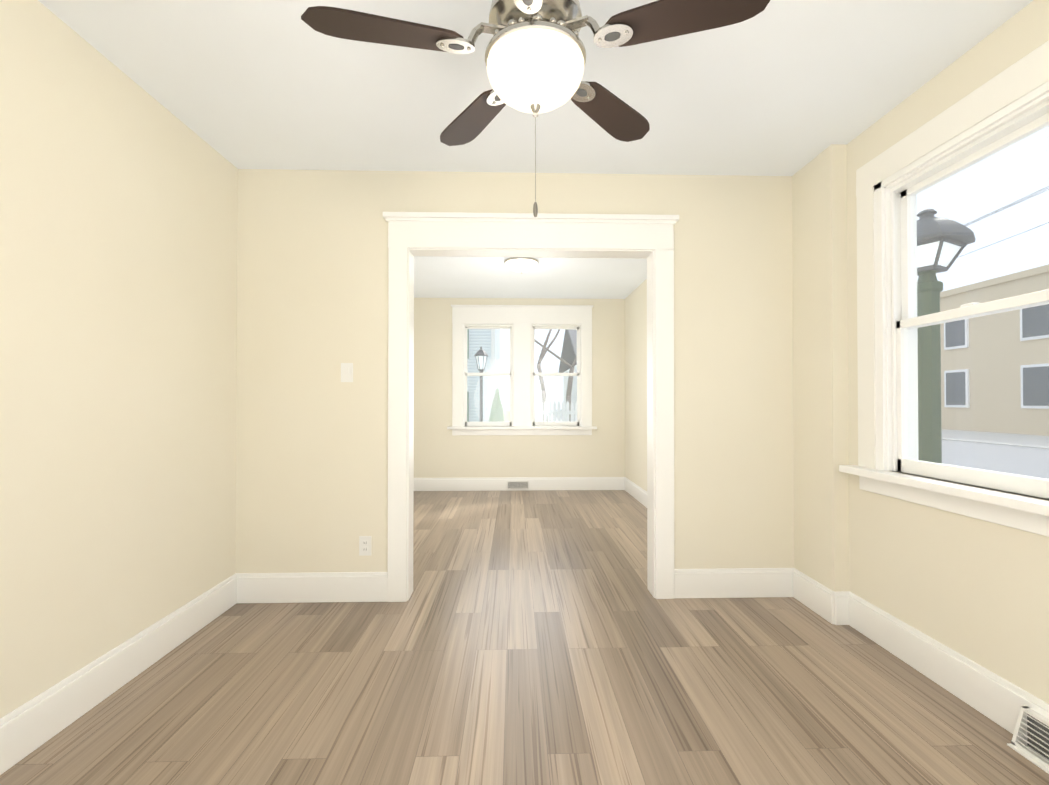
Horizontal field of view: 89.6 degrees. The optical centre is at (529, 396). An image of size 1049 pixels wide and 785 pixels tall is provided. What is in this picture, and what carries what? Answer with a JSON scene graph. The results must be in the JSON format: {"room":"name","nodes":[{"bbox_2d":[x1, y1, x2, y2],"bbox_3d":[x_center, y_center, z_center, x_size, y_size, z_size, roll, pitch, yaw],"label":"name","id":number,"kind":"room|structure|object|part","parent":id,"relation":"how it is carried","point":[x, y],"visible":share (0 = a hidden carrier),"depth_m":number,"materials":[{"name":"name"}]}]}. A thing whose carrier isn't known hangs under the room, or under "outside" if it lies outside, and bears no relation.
{"room":"empty living room","nodes":[
{"label":"empty living room","id":0,"kind":"room"},
{"bbox_2d":[0,0,237,717],"bbox_3d":[-1.893,-0.069,3.115,0.250,2.620,8.360,0,-1,-2],"label":"wall","id":1,"kind":"structure","parent":0,"point":[118,279],"depth_m":2.14,"materials":[{"name":"beige paint"}]},
{"bbox_2d":[0,573,239,774],"bbox_3d":[-1.704,1.133,1.178,0.019,0.177,4.006,0,-1,-2],"label":"baseboard","id":2,"kind":"structure","parent":1,"relation":"attached to","point":[32,725],"depth_m":2.13,"materials":[{"name":"white wood"}]},
{"bbox_2d":[235,169,793,572],"bbox_3d":[-0.024,-0.067,3.317,3.500,2.620,0.150,0,-1,-2],"label":"wall","id":3,"kind":"structure","parent":0,"point":[311,427],"depth_m":3.23,"materials":[{"name":"beige paint"}]},
{"bbox_2d":[240,572,386,602],"bbox_3d":[-1.302,1.154,3.183,0.885,0.177,0.019,0,-1,-2],"label":"baseboard","id":4,"kind":"structure","parent":3,"relation":"attached to","point":[314,587],"depth_m":3.18,"materials":[{"name":"white wood"}]},
{"bbox_2d":[341,363,352,381],"bbox_3d":[-1.111,-0.143,3.204,0.072,0.116,0.012,0,-1,-2],"label":"switch plate","id":5,"kind":"object","parent":3,"relation":"attached to","point":[346,372],"visible":1,"depth_m":3.20,"materials":[{"name":"white plastic"}]},
{"bbox_2d":[359,536,371,555],"bbox_3d":[-0.996,0.907,3.198,0.072,0.116,0.010,0,-1,-2],"label":"electrical outlet plate","id":6,"kind":"object","parent":3,"relation":"attached to","point":[365,544],"visible":1,"depth_m":3.20,"materials":[{"name":"white plastic"}]},
{"bbox_2d":[383,212,678,601],"bbox_3d":[0.011,0.066,3.317,1.806,2.355,0.238,0,-1,-2],"label":"door frame","id":7,"kind":"structure","parent":3,"relation":"attached to","point":[648,237],"depth_m":3.23,"materials":[{"name":"white wood"}]},
{"bbox_2d":[674,568,791,597],"bbox_3d":[1.266,1.155,3.261,0.760,0.177,0.019,0,-1,-2],"label":"baseboard","id":8,"kind":"structure","parent":3,"relation":"attached to","point":[717,582],"depth_m":3.25,"materials":[{"name":"white wood"}]},
{"bbox_2d":[414,298,624,477],"bbox_3d":[-0.068,-0.025,7.277,3.650,2.620,0.150,0,-1,-2],"label":"wall","id":9,"kind":"structure","parent":0,"point":[441,450],"depth_m":7.19,"materials":[{"name":"beige paint"}]},
{"bbox_2d":[414,477,623,490],"bbox_3d":[-0.289,1.196,7.177,3.150,0.177,0.019,0,-1,-2],"label":"baseboard","id":10,"kind":"structure","parent":9,"relation":"attached to","point":[497,483],"depth_m":7.17,"materials":[{"name":"white wood"}]},
{"bbox_2d":[507,481,528,488],"bbox_3d":[-0.160,1.206,7.165,0.300,0.115,0.012,0,-1,-2],"label":"air vent register","id":11,"kind":"object","parent":10,"relation":"attached to","point":[517,484],"visible":1,"depth_m":7.16,"materials":[{"name":"white metal"}]},
{"bbox_2d":[447,305,596,434],"bbox_3d":[-0.102,-0.351,7.238,2.020,1.772,0.240,0,-1,-2],"label":"double window","id":12,"kind":"structure","parent":9,"relation":"in","point":[522,323],"depth_m":7.20,"materials":[{"name":"white wood"}]},
{"bbox_2d":[0,490,1048,784],"bbox_3d":[-0.093,1.302,3.130,3.950,0.120,8.410,0,-1,-2],"label":"floor","id":13,"kind":"structure","parent":0,"point":[534,638],"depth_m":2.20,"materials":[{"name":"wood"}]},
{"bbox_2d":[1007,706,1048,773],"bbox_3d":[1.726,1.158,1.571,0.075,0.134,0.580,0,-1,-2],"label":"floor vent","id":14,"kind":"object","parent":13,"relation":"in","point":[1030,740],"visible":1,"depth_m":1.81,"materials":[{"name":"white metal"}]},
{"bbox_2d":[38,0,1032,298],"bbox_3d":[-0.093,-1.438,3.159,3.950,0.120,8.410,0,-1,-2],"label":"ceiling","id":15,"kind":"structure","parent":0,"point":[784,86],"depth_m":2.37,"materials":[{"name":"white paint"}]},
{"bbox_2d":[504,257,538,273],"bbox_3d":[-0.083,-1.293,5.304,0.344,0.125,0.344,0,-1,-2],"label":"flush-mount light","id":16,"kind":"object","parent":15,"relation":"attached to","point":[521,264],"visible":0.98,"depth_m":5.20,"materials":[{"name":"white glass"}]},
{"bbox_2d":[301,0,769,216],"bbox_3d":[-0.003,-0.973,1.588,1.277,0.843,1.257,0,-1,-2],"label":"fan","id":17,"kind":"object","parent":15,"relation":"hanging from","point":[535,56],"visible":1,"depth_m":1.54,"materials":[{"name":"brown wood"}]},
{"bbox_3d":[0.018,-0.970,1.632,0.300,0.128,0.300,0,-1,-2],"label":"lamp shade","id":18,"kind":"part","parent":17,"relation":"part of","materials":[{"name":"white glass"}]},
{"bbox_2d":[625,279,646,490],"bbox_3d":[1.591,-0.045,5.347,0.450,2.620,3.810,0,-1,-2],"label":"wall","id":19,"kind":"structure","parent":0,"point":[636,386],"depth_m":6.57,"materials":[{"name":"beige paint"}]},
{"bbox_2d":[624,477,646,507],"bbox_3d":[1.359,1.176,5.327,0.019,0.177,3.816,0,-1,-2],"label":"baseboard","id":20,"kind":"structure","parent":19,"relation":"attached to","point":[634,490],"depth_m":6.53,"materials":[{"name":"white wood"}]},
{"bbox_2d":[792,144,849,591],"bbox_3d":[1.692,-0.069,3.089,0.085,2.620,0.410,0,-1,-2],"label":"wall","id":21,"kind":"structure","parent":0,"point":[820,371],"depth_m":2.99,"materials":[{"name":"beige paint"}]},
{"bbox_2d":[792,568,1048,733],"bbox_3d":[1.740,1.134,1.258,0.104,0.177,3.960,0,-1,-2],"label":"baseboard","id":22,"kind":"structure","parent":21,"relation":"attached to","point":[995,697],"depth_m":2.32,"materials":[{"name":"white wood"}]},
{"bbox_2d":[847,0,1048,703],"bbox_3d":[1.861,-0.087,1.373,0.150,2.620,4.150,0,-1,-2],"label":"wall","id":23,"kind":"structure","parent":0,"point":[975,590],"depth_m":2.20,"materials":[{"name":"beige paint"}]},
{"bbox_2d":[839,40,1048,536],"bbox_3d":[1.796,-0.359,2.134,0.240,1.680,1.410,0,-1,-2],"label":"window","id":24,"kind":"structure","parent":23,"relation":"in","point":[1006,108],"depth_m":2.39,"materials":[{"name":"white wood"}]},
{"bbox_2d":[957,186,1048,257],"bbox_3d":[11.262,-3.695,28.281,19.473,11.600,50.106,0,-1,-2],"label":"power lines","id":25,"kind":"object","parent":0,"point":[1003,209],"depth_m":23.09,"materials":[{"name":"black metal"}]},
{"label":"outside","id":26,"kind":"structure","parent":0,"visible":0},
{"bbox_2d":[503,409,1048,478],"bbox_3d":[13.966,2.300,40.259,150.000,0.260,160.000,0,-1,-2],"label":"ground","id":27,"kind":"structure","parent":26,"point":[1012,442],"depth_m":18.93,"materials":[{"name":"white"}]},
{"bbox_2d":[474,346,486,421],"bbox_3d":[-1.497,0.220,16.301,0.430,3.520,0.372,0,-1,-2],"label":"street lamp","id":28,"kind":"object","parent":27,"relation":"on","point":[480,364],"depth_m":16.26,"materials":[{"name":"black metal"}]},
{"bbox_2d":[467,329,499,421],"bbox_3d":[-5.812,-2.852,25.207,9.150,9.850,9.800,0,-1,-2],"label":"neighbor house","id":29,"kind":"structure","parent":27,"relation":"on","point":[490,361],"depth_m":20.80,"materials":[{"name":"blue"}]},
{"bbox_2d":[489,387,503,420],"bbox_3d":[-0.869,0.854,13.813,0.704,2.200,0.737,0,-1,-2],"label":"shrub","id":30,"kind":"object","parent":27,"relation":"on","point":[494,414],"depth_m":13.72,"materials":[{"name":"plant"}]},
{"bbox_2d":[536,329,560,420],"bbox_3d":[1.405,-2.117,23.258,4.282,8.358,5.227,0,-1,-2],"label":"bare tree","id":31,"kind":"object","parent":27,"relation":"on","point":[542,386],"depth_m":22.06,"materials":[{"name":"grey plant"}]},
{"bbox_2d":[535,400,576,420],"bbox_3d":[3.133,1.040,14.962,7.215,1.850,0.060,0,-1,-2],"label":"fence","id":32,"kind":"object","parent":27,"relation":"on","point":[548,412],"depth_m":14.87,"materials":[{"name":"white wood"}]},
{"bbox_2d":[535,340,576,420],"bbox_3d":[0.892,-1.545,18.902,6.396,7.140,4.109,0,-1,-2],"label":"bare tree","id":33,"kind":"object","parent":27,"relation":"on","point":[569,386],"depth_m":18.95,"materials":[{"name":"grey plant"}]},
{"bbox_2d":[559,330,576,420],"bbox_3d":[7.840,-1.091,31.105,11.400,6.450,10.800,0,-1,-2],"label":"house","id":34,"kind":"structure","parent":27,"relation":"on","point":[569,354],"depth_m":33.01,"materials":[{"name":"grey"}]},
{"bbox_2d":[917,208,975,463],"bbox_3d":[3.200,0.171,4.237,0.586,3.365,0.586,0,-1,-2],"label":"street lamp","id":35,"kind":"object","parent":27,"relation":"on","point":[934,449],"depth_m":4.17,"materials":[{"name":"metal"}]},
{"bbox_2d":[940,264,1048,435],"bbox_3d":[32.837,-2.723,42.383,14.150,9.950,67.000,0,-1,-2],"label":"building","id":36,"kind":"structure","parent":27,"relation":"on","point":[980,378],"depth_m":29.62,"materials":[{"name":"beige"}]}
]}

